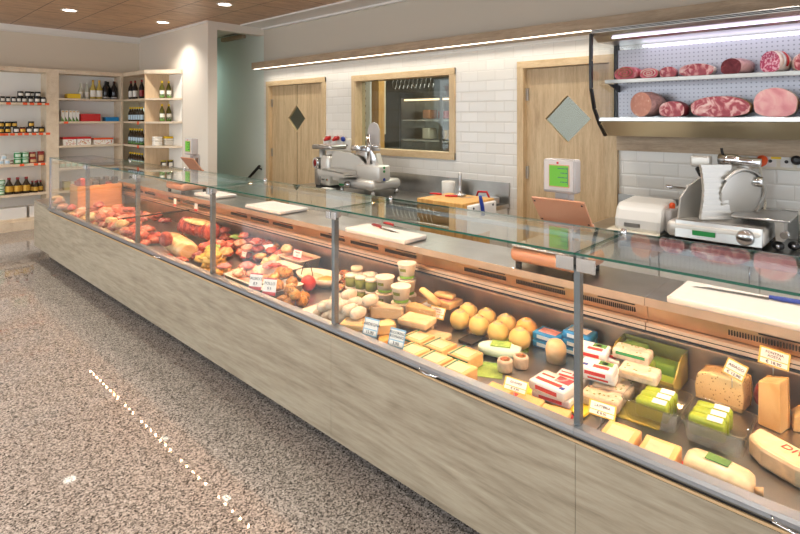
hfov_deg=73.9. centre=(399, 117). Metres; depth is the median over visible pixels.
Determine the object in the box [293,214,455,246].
countertop
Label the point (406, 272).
cup
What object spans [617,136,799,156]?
trim
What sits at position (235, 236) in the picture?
lettuce leaves
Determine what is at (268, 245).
price tag
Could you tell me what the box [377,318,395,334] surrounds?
cheese wedge
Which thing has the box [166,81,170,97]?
bottle
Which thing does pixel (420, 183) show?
backsplash
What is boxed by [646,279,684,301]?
countertop
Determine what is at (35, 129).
jar
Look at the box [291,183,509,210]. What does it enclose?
countertop
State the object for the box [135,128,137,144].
bottle
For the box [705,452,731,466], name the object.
print
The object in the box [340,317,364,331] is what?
cheese piece
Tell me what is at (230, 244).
meat cut
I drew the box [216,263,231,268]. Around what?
meat cut
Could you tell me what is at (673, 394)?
packet
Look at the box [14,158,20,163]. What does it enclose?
jar
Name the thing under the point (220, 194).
cutting board
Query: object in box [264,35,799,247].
tiled wall
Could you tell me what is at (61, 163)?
jar
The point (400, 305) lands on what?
tub
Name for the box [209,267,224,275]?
meat cut
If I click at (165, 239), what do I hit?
meat cut
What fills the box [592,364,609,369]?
print
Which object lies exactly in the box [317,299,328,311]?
salami
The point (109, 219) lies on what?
meat cut
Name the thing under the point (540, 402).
cheese
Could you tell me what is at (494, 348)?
cheese
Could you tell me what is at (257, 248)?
meat cut
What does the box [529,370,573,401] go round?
pack
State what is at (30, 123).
jar
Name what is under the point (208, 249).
meat cut
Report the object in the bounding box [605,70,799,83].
shelf
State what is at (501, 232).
workbench
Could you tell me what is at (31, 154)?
jar
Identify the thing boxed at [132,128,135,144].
bottle
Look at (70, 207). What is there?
meat cut
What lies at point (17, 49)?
wall
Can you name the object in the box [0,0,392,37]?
ceiling
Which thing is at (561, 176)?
weighing scale
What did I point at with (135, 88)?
bottle
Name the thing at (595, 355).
print
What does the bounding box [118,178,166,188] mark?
countertop
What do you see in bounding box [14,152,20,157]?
jar
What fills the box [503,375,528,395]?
price tag
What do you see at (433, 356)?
pack
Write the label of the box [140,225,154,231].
meat cut
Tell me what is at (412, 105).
fridge
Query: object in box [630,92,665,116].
mortadella
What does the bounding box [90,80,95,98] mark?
bottle
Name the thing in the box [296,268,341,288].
oval dish
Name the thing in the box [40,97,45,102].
jar
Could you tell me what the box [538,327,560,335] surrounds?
print
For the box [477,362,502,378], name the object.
sheet
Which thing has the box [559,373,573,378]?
print
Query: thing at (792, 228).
backsplash
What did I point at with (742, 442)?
food tray
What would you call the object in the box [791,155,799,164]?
socket
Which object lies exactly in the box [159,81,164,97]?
bottle
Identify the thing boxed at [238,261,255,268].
meat cut
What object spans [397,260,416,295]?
tub
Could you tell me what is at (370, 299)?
salami
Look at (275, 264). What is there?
meat cut
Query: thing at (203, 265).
meat cut
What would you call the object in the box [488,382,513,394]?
cheese
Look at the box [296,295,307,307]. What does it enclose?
meat cut
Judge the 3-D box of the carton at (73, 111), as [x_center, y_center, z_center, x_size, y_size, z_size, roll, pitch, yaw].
[-5.187,-0.034,8.426,0.162,0.174,0.044,0,0,43]
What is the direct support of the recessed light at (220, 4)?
in the ceiling
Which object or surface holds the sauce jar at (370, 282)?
on the sauce jar
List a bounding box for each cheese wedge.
[370,301,403,318]
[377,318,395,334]
[378,334,388,343]
[397,314,433,331]
[403,300,438,318]
[758,375,789,433]
[790,405,799,431]
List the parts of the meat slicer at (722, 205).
plate handle, gauge plate, control panel, blade, upright arm, carriage arm, lock knob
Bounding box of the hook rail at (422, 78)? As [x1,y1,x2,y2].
[392,78,433,88]
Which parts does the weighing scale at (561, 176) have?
screen frame, keyboard plate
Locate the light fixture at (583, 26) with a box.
[251,0,799,69]
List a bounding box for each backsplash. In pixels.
[390,172,509,203]
[618,193,797,239]
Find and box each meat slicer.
[317,122,399,195]
[666,148,797,253]
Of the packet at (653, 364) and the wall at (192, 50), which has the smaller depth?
the packet at (653, 364)
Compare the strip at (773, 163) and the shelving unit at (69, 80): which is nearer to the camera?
the strip at (773, 163)
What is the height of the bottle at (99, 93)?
0.310 m
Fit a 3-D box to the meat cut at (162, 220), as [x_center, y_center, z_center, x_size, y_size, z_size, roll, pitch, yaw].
[-2.437,1.061,5.524,0.138,0.056,0.094,0,0,-27]
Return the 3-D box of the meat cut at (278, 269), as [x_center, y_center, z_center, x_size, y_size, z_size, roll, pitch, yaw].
[-0.762,0.978,3.382,0.081,0.068,0.086,0,0,43]
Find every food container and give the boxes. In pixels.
[422,128,436,138]
[423,110,436,118]
[438,111,448,118]
[443,130,448,138]
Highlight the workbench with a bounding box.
[289,183,509,246]
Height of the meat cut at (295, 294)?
0.063 m
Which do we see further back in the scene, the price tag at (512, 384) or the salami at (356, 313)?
the salami at (356, 313)
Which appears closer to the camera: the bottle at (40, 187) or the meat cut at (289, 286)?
the meat cut at (289, 286)
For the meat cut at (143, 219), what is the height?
0.051 m
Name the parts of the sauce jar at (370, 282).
lid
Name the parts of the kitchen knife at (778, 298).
blade, handle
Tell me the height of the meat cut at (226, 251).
0.058 m
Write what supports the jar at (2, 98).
on the shelving unit at (12, 79)
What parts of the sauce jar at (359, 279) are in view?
glass, lid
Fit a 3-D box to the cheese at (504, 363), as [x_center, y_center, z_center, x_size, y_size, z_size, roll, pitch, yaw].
[0.452,1.062,2.291,0.066,0.052,0.066,0,0,43]
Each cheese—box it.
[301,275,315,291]
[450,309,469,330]
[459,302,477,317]
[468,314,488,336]
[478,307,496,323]
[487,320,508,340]
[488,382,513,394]
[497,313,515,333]
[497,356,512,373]
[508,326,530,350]
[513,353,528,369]
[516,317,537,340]
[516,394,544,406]
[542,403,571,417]
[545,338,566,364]
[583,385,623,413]
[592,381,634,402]
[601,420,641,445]
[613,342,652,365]
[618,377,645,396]
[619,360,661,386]
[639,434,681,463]
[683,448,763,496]
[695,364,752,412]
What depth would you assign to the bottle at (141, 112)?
8.41 m
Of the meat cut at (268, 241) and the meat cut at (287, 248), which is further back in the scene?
the meat cut at (268, 241)
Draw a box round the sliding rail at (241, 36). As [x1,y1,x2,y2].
[221,34,245,41]
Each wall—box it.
[0,31,138,178]
[139,21,216,187]
[217,0,724,200]
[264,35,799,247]
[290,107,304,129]
[384,76,589,148]
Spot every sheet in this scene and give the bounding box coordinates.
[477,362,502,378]
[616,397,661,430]
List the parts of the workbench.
cabinet door, cabinet door, cabinet door, cabinet door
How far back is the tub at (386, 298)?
3.03 m
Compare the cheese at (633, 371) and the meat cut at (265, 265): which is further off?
the meat cut at (265, 265)
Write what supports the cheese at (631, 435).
on the tray
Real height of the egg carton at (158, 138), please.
0.069 m
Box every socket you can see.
[344,140,349,150]
[765,156,775,166]
[780,157,792,167]
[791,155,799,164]
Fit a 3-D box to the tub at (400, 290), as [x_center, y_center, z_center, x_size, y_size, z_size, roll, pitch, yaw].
[0.005,0.956,2.898,0.110,0.088,0.111,0,0,43]
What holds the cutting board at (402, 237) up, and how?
on the display counter at (495, 460)
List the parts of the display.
edge trim, post, perforated panel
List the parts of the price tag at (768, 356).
panel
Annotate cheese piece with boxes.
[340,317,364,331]
[398,312,435,330]
[420,300,430,307]
[426,329,451,340]
[427,297,462,309]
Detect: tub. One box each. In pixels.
[375,273,393,304]
[391,282,410,303]
[391,300,410,319]
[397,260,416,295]
[409,292,416,301]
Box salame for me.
[760,50,791,71]
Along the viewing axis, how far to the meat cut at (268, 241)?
4.24 m
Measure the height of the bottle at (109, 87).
0.300 m
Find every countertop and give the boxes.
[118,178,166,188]
[156,188,242,200]
[216,197,325,218]
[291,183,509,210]
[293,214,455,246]
[420,238,669,296]
[577,217,799,266]
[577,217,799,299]
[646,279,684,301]
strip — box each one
[323,135,351,151]
[747,155,799,170]
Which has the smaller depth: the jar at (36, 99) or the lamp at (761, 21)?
the lamp at (761, 21)
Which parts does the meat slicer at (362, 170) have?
gauge plate, blade, pusher post, pusher plate, pusher handle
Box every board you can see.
[194,191,235,198]
[245,201,307,214]
[345,223,426,244]
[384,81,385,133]
[667,281,799,331]
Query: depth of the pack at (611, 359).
2.18 m
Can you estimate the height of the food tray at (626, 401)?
0.073 m
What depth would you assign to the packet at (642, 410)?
1.89 m
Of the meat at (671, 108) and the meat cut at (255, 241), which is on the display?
the meat at (671, 108)
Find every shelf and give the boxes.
[145,69,181,167]
[403,120,448,120]
[403,138,448,141]
[599,117,799,121]
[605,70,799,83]
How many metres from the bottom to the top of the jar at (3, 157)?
0.070 m
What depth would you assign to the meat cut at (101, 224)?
5.03 m
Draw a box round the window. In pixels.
[351,68,455,159]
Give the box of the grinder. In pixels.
[312,144,346,187]
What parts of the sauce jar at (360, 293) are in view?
glass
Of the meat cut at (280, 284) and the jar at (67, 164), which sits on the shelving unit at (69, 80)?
the jar at (67, 164)
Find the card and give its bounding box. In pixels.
[458,333,483,346]
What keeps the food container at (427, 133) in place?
in the fridge
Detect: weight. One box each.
[772,241,784,250]
[788,241,799,250]
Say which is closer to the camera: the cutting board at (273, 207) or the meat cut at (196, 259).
the meat cut at (196, 259)
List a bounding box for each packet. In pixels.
[623,339,648,348]
[636,394,669,423]
[641,390,673,417]
[645,385,677,412]
[649,360,655,367]
[653,356,678,377]
[661,374,673,383]
[688,411,726,442]
[692,405,729,436]
[696,400,732,430]
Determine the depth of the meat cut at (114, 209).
5.65 m
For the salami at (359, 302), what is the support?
on the cheese piece
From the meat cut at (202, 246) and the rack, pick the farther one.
the rack
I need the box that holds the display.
[589,5,799,139]
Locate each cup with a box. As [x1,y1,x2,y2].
[376,279,393,293]
[378,295,392,304]
[392,289,409,303]
[398,265,415,279]
[398,281,415,295]
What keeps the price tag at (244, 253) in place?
on the display counter at (495, 460)
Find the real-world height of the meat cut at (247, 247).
0.061 m
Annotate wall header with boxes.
[217,22,263,36]
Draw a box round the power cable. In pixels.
[759,167,766,208]
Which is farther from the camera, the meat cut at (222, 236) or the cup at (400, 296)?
the meat cut at (222, 236)
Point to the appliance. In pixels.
(651, 216)
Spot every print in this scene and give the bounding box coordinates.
[535,385,556,396]
[536,376,562,387]
[537,335,549,340]
[537,342,545,347]
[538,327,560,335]
[538,394,561,404]
[555,376,573,385]
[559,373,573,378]
[568,326,591,334]
[583,352,598,358]
[584,370,604,378]
[587,346,602,351]
[587,376,607,382]
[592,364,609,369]
[593,343,606,348]
[599,361,613,366]
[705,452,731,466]
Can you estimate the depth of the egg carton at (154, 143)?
8.20 m
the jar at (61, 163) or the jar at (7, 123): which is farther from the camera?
the jar at (61, 163)
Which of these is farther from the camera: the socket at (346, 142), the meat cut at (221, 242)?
the socket at (346, 142)
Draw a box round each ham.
[690,96,753,116]
[753,88,799,116]
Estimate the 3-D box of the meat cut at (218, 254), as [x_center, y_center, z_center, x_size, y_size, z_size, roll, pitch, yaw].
[-1.292,0.951,3.693,0.116,0.057,0.107,0,0,43]
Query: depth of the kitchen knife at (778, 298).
2.11 m
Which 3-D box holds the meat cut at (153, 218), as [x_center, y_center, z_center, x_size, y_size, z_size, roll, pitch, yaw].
[-2.589,1.054,5.653,0.148,0.070,0.128,0,0,43]
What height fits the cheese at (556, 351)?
0.097 m
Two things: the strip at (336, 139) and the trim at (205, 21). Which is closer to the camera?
the strip at (336, 139)
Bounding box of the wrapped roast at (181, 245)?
[163,232,197,258]
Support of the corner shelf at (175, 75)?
attached to the shelving unit at (152, 82)
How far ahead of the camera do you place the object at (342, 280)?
3.48 m
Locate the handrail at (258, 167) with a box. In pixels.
[248,165,261,177]
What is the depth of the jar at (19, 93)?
7.86 m
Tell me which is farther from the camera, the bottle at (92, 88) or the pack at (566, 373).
the bottle at (92, 88)
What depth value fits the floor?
2.73 m
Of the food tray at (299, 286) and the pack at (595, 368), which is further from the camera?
the food tray at (299, 286)
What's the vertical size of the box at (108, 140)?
0.104 m
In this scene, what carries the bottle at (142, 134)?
on the shelving unit at (152, 82)
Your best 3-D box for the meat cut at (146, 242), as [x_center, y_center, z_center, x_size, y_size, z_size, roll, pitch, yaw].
[-2.151,1.053,4.469,0.100,0.061,0.138,0,0,6]
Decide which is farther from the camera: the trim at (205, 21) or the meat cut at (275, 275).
the trim at (205, 21)
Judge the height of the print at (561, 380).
0.001 m
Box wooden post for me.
[372,81,383,147]
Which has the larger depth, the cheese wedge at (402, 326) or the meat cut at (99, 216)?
the meat cut at (99, 216)
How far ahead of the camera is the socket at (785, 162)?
3.72 m
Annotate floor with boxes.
[0,229,479,533]
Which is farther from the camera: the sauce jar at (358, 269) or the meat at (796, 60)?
the meat at (796, 60)
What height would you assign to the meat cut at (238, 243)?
0.064 m
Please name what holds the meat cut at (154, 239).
on the display counter at (495, 460)
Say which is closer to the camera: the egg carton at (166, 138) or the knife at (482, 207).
the knife at (482, 207)
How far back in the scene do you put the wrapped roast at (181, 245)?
4.07 m
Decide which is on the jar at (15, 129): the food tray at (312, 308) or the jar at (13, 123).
the jar at (13, 123)
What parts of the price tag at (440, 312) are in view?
panel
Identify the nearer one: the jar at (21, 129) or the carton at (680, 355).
the carton at (680, 355)
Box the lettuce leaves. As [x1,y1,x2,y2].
[229,233,242,238]
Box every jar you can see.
[0,96,4,101]
[1,154,6,159]
[4,121,10,126]
[4,127,10,132]
[5,96,10,101]
[11,121,16,126]
[13,127,18,132]
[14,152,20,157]
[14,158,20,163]
[17,91,23,96]
[19,127,25,132]
[21,97,26,102]
[21,152,28,157]
[21,157,28,162]
[24,91,30,96]
[26,127,31,132]
[28,97,32,102]
[28,121,33,126]
[29,152,35,157]
[29,157,36,162]
[33,127,38,132]
[34,97,39,102]
[35,92,40,96]
[37,151,43,162]
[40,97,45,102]
[59,161,64,167]
[65,161,70,167]
[167,160,172,166]
[345,272,356,286]
[351,265,362,274]
[355,274,366,289]
[355,288,364,297]
[363,271,376,276]
[365,277,376,291]
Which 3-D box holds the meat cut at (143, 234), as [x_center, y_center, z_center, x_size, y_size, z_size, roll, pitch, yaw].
[-2.216,0.994,4.557,0.181,0.073,0.137,0,0,43]
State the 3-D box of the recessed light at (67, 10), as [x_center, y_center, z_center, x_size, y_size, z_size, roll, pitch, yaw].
[-4.293,-1.397,6.911,0.200,0.006,0.200,0,0,43]
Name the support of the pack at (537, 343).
on the display counter at (495, 460)
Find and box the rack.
[365,82,371,146]
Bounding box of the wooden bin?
[70,182,121,211]
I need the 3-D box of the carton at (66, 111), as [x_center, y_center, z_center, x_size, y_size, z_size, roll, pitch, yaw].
[-5.258,-0.034,8.350,0.162,0.174,0.044,0,0,43]
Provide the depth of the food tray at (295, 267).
3.72 m
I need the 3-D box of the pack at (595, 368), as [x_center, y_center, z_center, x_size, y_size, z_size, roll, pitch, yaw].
[0.773,0.979,2.077,0.130,0.035,0.101,0,0,35]
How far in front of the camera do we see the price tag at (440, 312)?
2.80 m
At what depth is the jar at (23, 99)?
7.89 m
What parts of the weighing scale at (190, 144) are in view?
keyboard plate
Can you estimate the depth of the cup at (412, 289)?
2.99 m
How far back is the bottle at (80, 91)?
8.54 m
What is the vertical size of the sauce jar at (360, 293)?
0.070 m
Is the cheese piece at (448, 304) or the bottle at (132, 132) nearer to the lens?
the cheese piece at (448, 304)
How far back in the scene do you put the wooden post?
7.88 m
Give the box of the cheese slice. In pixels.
[434,290,455,299]
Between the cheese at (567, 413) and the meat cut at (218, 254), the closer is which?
the cheese at (567, 413)
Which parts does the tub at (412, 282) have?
ricotta tub, lid, lid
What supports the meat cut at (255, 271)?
on the food tray at (244, 279)
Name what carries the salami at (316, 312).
in the food tray at (312, 308)
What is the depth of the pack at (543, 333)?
2.52 m
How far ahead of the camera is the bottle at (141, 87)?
8.42 m
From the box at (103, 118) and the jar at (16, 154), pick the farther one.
the box at (103, 118)
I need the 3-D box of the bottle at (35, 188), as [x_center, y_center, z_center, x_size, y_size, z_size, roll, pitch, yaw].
[-5.472,1.030,7.991,0.068,0.170,0.068,0,0,43]
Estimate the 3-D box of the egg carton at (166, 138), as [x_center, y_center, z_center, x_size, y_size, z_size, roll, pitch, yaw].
[-3.645,0.323,8.360,0.100,0.069,0.128,0,0,43]
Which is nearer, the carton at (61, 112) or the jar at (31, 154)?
the jar at (31, 154)
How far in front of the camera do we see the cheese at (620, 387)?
2.04 m
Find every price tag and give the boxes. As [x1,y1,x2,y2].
[194,203,197,211]
[241,251,246,257]
[249,273,262,290]
[260,244,273,252]
[262,278,276,295]
[293,249,301,259]
[362,317,379,337]
[388,327,405,349]
[430,305,445,325]
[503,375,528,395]
[587,398,616,420]
[722,357,748,381]
[758,345,790,375]
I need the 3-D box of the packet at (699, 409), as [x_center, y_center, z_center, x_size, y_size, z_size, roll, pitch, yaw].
[1.069,1.041,1.830,0.110,0.067,0.044,0,0,37]
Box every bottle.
[5,178,12,194]
[13,177,21,193]
[22,177,30,192]
[33,181,37,192]
[38,180,42,191]
[78,83,82,98]
[85,84,88,98]
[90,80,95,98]
[96,80,102,98]
[102,81,108,98]
[107,82,110,98]
[111,81,116,98]
[128,81,132,98]
[128,128,130,143]
[130,128,133,143]
[132,80,137,98]
[132,107,135,120]
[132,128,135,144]
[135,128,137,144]
[137,107,140,120]
[137,129,140,144]
[139,80,143,97]
[140,107,143,120]
[140,129,143,144]
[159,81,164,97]
[159,104,164,120]
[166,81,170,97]
[166,104,170,120]
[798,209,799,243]
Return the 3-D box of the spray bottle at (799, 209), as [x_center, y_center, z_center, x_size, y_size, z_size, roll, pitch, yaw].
[2.718,0.668,3.542,0.108,0.360,0.110,0,0,43]
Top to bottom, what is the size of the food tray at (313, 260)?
0.092 m
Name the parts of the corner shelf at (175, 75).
shelf, shelf, shelf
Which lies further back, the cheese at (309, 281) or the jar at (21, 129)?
the jar at (21, 129)
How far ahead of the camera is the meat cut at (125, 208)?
5.56 m
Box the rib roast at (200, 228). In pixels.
[177,216,220,239]
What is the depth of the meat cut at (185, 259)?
3.96 m
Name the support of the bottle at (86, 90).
on the shelving unit at (69, 80)
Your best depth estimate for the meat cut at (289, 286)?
3.10 m
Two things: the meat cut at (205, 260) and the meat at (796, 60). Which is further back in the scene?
the meat cut at (205, 260)
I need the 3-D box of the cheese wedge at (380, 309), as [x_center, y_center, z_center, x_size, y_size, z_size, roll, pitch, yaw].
[-0.065,1.005,2.773,0.184,0.059,0.108,0,0,24]
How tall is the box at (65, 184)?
0.129 m
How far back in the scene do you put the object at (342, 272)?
3.50 m
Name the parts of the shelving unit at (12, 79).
shelf, shelf, shelf, shelf, shelf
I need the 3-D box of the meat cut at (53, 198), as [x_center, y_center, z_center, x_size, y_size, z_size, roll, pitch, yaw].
[-4.120,0.963,6.395,0.114,0.062,0.143,0,0,43]
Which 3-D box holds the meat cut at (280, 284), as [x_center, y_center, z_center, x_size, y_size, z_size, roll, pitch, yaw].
[-0.720,0.980,3.126,0.076,0.065,0.086,0,0,43]
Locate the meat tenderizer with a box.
[454,173,465,195]
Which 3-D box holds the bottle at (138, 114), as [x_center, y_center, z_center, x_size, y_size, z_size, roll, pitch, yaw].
[-4.162,-0.062,8.507,0.072,0.230,0.072,0,0,43]
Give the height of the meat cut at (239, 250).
0.070 m
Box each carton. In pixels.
[59,110,64,120]
[65,110,67,120]
[68,110,71,120]
[72,110,75,120]
[76,110,78,120]
[152,136,161,140]
[152,141,161,145]
[163,136,172,140]
[163,141,172,144]
[612,333,687,393]
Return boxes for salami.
[313,308,325,316]
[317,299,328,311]
[321,310,331,320]
[325,298,341,309]
[339,300,349,311]
[339,312,349,322]
[341,289,356,299]
[341,303,358,315]
[349,296,360,303]
[350,306,365,319]
[355,298,369,307]
[362,294,378,305]
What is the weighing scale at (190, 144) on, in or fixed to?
on the display counter at (495, 460)
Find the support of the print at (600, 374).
on the pack at (595, 368)
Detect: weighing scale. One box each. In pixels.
[165,138,206,193]
[511,158,604,279]
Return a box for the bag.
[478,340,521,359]
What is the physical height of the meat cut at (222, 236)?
0.085 m
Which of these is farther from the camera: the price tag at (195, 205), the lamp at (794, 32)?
the price tag at (195, 205)
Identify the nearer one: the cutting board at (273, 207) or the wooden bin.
the cutting board at (273, 207)
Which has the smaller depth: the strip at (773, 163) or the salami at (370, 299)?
the salami at (370, 299)
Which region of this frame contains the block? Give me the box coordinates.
[417,193,493,243]
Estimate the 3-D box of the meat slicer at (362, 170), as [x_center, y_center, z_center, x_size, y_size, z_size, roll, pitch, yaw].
[-0.469,0.448,6.063,0.857,0.804,0.632,0,0,43]
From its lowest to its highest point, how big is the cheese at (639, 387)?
0.040 m
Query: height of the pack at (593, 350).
0.035 m
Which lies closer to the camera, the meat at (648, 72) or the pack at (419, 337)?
the pack at (419, 337)
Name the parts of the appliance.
name plate, orange knob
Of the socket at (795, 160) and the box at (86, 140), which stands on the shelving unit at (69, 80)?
the box at (86, 140)
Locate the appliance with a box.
[607,196,678,236]
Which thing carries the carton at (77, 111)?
on the shelving unit at (69, 80)
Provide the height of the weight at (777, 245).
0.060 m
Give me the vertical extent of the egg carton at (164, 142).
0.069 m
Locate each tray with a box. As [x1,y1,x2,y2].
[223,265,287,290]
[257,279,303,297]
[261,260,302,276]
[278,251,320,267]
[303,304,393,336]
[312,144,346,149]
[325,174,357,177]
[527,386,588,417]
[607,225,665,236]
[621,381,691,432]
[682,396,756,457]
[730,209,797,222]
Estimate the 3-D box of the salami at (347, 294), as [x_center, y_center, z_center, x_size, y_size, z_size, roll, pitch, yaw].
[-0.275,0.951,2.868,0.058,0.054,0.098,0,0,43]
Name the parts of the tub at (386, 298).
lid, ricotta tub, lid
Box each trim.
[0,23,140,43]
[140,20,207,39]
[240,0,409,29]
[605,135,618,217]
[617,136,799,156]
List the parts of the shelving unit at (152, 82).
shelf, shelf, shelf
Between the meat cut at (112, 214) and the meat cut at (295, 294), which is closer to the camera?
the meat cut at (295, 294)
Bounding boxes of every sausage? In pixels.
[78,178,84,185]
[98,179,104,184]
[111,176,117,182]
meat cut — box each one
[51,196,64,200]
[52,197,64,203]
[56,203,68,209]
[66,204,76,210]
[74,207,85,214]
[90,206,98,211]
[90,213,95,220]
[93,201,104,207]
[95,213,105,219]
[98,207,112,214]
[98,221,108,227]
[105,217,117,222]
[106,212,116,217]
[107,222,117,230]
[112,207,121,211]
[114,219,128,227]
[115,210,128,214]
[117,214,129,219]
[119,226,128,233]
[122,207,132,210]
[123,227,134,234]
[125,215,140,222]
[126,234,141,240]
[133,229,148,238]
[140,217,147,221]
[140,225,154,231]
[140,239,150,245]
[142,235,158,243]
[144,231,160,238]
[151,215,161,220]
[153,212,162,216]
[158,218,171,222]
[159,231,172,246]
[175,256,188,261]
[190,250,203,259]
[194,255,202,262]
[198,242,209,250]
[198,252,205,259]
[200,263,219,268]
[202,257,222,264]
[204,247,218,252]
[205,250,222,258]
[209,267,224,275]
[216,239,227,246]
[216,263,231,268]
[217,233,232,240]
[219,226,231,233]
[219,247,232,255]
[219,256,226,263]
[223,241,233,247]
[232,268,245,276]
[233,239,245,246]
[235,248,241,255]
[238,232,249,237]
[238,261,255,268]
[239,252,252,259]
[241,244,253,251]
[243,237,253,243]
[245,270,257,275]
[250,238,262,244]
[251,245,264,252]
[252,255,261,261]
[255,253,266,258]
[260,257,268,264]
[262,240,272,244]
[262,262,271,268]
[265,247,277,252]
[267,272,279,278]
[268,254,280,260]
[268,262,281,266]
[274,267,281,273]
[276,279,283,290]
[276,295,288,301]
[279,268,293,277]
[280,244,292,252]
[284,283,296,294]
[284,298,295,305]
[286,276,297,285]
[289,288,301,300]
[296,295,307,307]
[301,290,309,299]
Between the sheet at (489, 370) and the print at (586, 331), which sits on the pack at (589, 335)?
the print at (586, 331)
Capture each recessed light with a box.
[61,9,77,11]
[156,21,169,23]
[216,3,232,5]
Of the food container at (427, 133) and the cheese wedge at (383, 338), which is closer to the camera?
the cheese wedge at (383, 338)
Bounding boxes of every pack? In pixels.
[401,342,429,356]
[404,330,434,345]
[419,350,452,365]
[422,337,456,354]
[443,359,476,379]
[447,345,482,367]
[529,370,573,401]
[532,390,573,408]
[533,326,563,341]
[533,338,546,348]
[557,368,589,389]
[563,324,597,341]
[563,337,597,347]
[566,346,583,357]
[573,340,610,361]
[583,357,617,381]
[583,369,619,385]
[606,351,624,368]
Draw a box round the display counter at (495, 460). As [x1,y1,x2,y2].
[34,155,799,533]
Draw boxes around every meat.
[614,67,640,78]
[640,68,659,77]
[659,101,689,116]
[660,67,677,76]
[679,63,716,75]
[721,58,754,73]
[792,53,799,70]
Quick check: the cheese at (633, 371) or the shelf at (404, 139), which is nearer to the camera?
the cheese at (633, 371)
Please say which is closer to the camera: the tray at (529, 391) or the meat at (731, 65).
the tray at (529, 391)
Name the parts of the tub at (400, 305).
lid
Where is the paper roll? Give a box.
[442,180,454,193]
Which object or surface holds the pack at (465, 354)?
on the display counter at (495, 460)
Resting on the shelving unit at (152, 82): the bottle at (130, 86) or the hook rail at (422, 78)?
the bottle at (130, 86)
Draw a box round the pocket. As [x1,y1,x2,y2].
[467,201,495,235]
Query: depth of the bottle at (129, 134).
8.74 m
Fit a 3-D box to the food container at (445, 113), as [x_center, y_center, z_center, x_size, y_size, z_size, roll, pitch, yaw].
[0.772,-0.056,9.001,0.160,0.130,0.220,0,0,43]
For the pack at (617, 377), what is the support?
on the cheese at (620, 387)
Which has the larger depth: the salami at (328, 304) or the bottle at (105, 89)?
the bottle at (105, 89)
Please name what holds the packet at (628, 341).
in the carton at (680, 355)
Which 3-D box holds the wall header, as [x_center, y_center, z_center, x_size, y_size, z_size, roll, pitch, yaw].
[-2.438,-1.343,8.065,0.124,0.115,0.780,0,0,43]
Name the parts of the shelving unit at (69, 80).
shelf, shelf, shelf, shelf, shelf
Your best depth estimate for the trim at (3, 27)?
8.50 m
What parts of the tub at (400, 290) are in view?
lid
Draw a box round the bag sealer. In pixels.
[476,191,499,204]
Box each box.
[0,205,26,219]
[26,204,33,216]
[60,137,76,145]
[62,181,69,189]
[64,94,80,98]
[76,136,90,144]
[79,114,100,120]
[91,137,112,144]
[102,117,118,120]
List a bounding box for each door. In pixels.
[266,77,325,203]
[517,54,613,241]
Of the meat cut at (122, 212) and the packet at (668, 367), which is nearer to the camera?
the packet at (668, 367)
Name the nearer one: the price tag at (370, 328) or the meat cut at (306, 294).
the price tag at (370, 328)
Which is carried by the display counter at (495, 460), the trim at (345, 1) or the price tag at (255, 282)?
the price tag at (255, 282)
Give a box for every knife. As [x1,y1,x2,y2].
[371,223,397,232]
[383,222,405,228]
[445,195,471,197]
[479,195,484,215]
[691,286,799,303]
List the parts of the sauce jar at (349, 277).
glass, lid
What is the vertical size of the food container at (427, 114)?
0.152 m
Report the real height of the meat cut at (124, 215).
0.065 m
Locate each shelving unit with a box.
[0,66,58,232]
[59,69,122,196]
[123,70,168,181]
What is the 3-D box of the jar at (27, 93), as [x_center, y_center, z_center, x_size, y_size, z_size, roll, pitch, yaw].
[-5.553,-0.356,7.934,0.080,0.080,0.080,0,0,43]
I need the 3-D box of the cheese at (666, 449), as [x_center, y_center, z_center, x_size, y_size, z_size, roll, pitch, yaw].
[0.803,1.049,1.647,0.104,0.056,0.110,0,0,40]
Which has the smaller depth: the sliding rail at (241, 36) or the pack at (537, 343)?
the pack at (537, 343)
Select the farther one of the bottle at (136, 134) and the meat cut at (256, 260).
the bottle at (136, 134)
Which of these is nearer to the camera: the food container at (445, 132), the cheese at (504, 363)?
the cheese at (504, 363)
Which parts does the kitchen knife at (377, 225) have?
blade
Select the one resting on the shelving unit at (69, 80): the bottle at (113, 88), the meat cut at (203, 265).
the bottle at (113, 88)
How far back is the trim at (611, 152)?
4.55 m
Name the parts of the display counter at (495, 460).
panel, corner post, rail, panel, post, glass, rail, panel, glass, post, air panel, panel, rail, panel, air panel, panel, glass, post, air panel, panel, rail, panel, glass, post, air panel, panel, pull handle, rail, panel, glass, air panel, panel, post, strut knob, panel, rail, glass, air panel, panel, pull handle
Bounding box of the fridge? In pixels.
[399,91,448,150]
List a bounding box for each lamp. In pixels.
[612,18,799,38]
[642,31,799,46]
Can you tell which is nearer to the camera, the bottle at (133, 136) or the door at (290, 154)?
the door at (290, 154)
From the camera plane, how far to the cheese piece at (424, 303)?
2.96 m

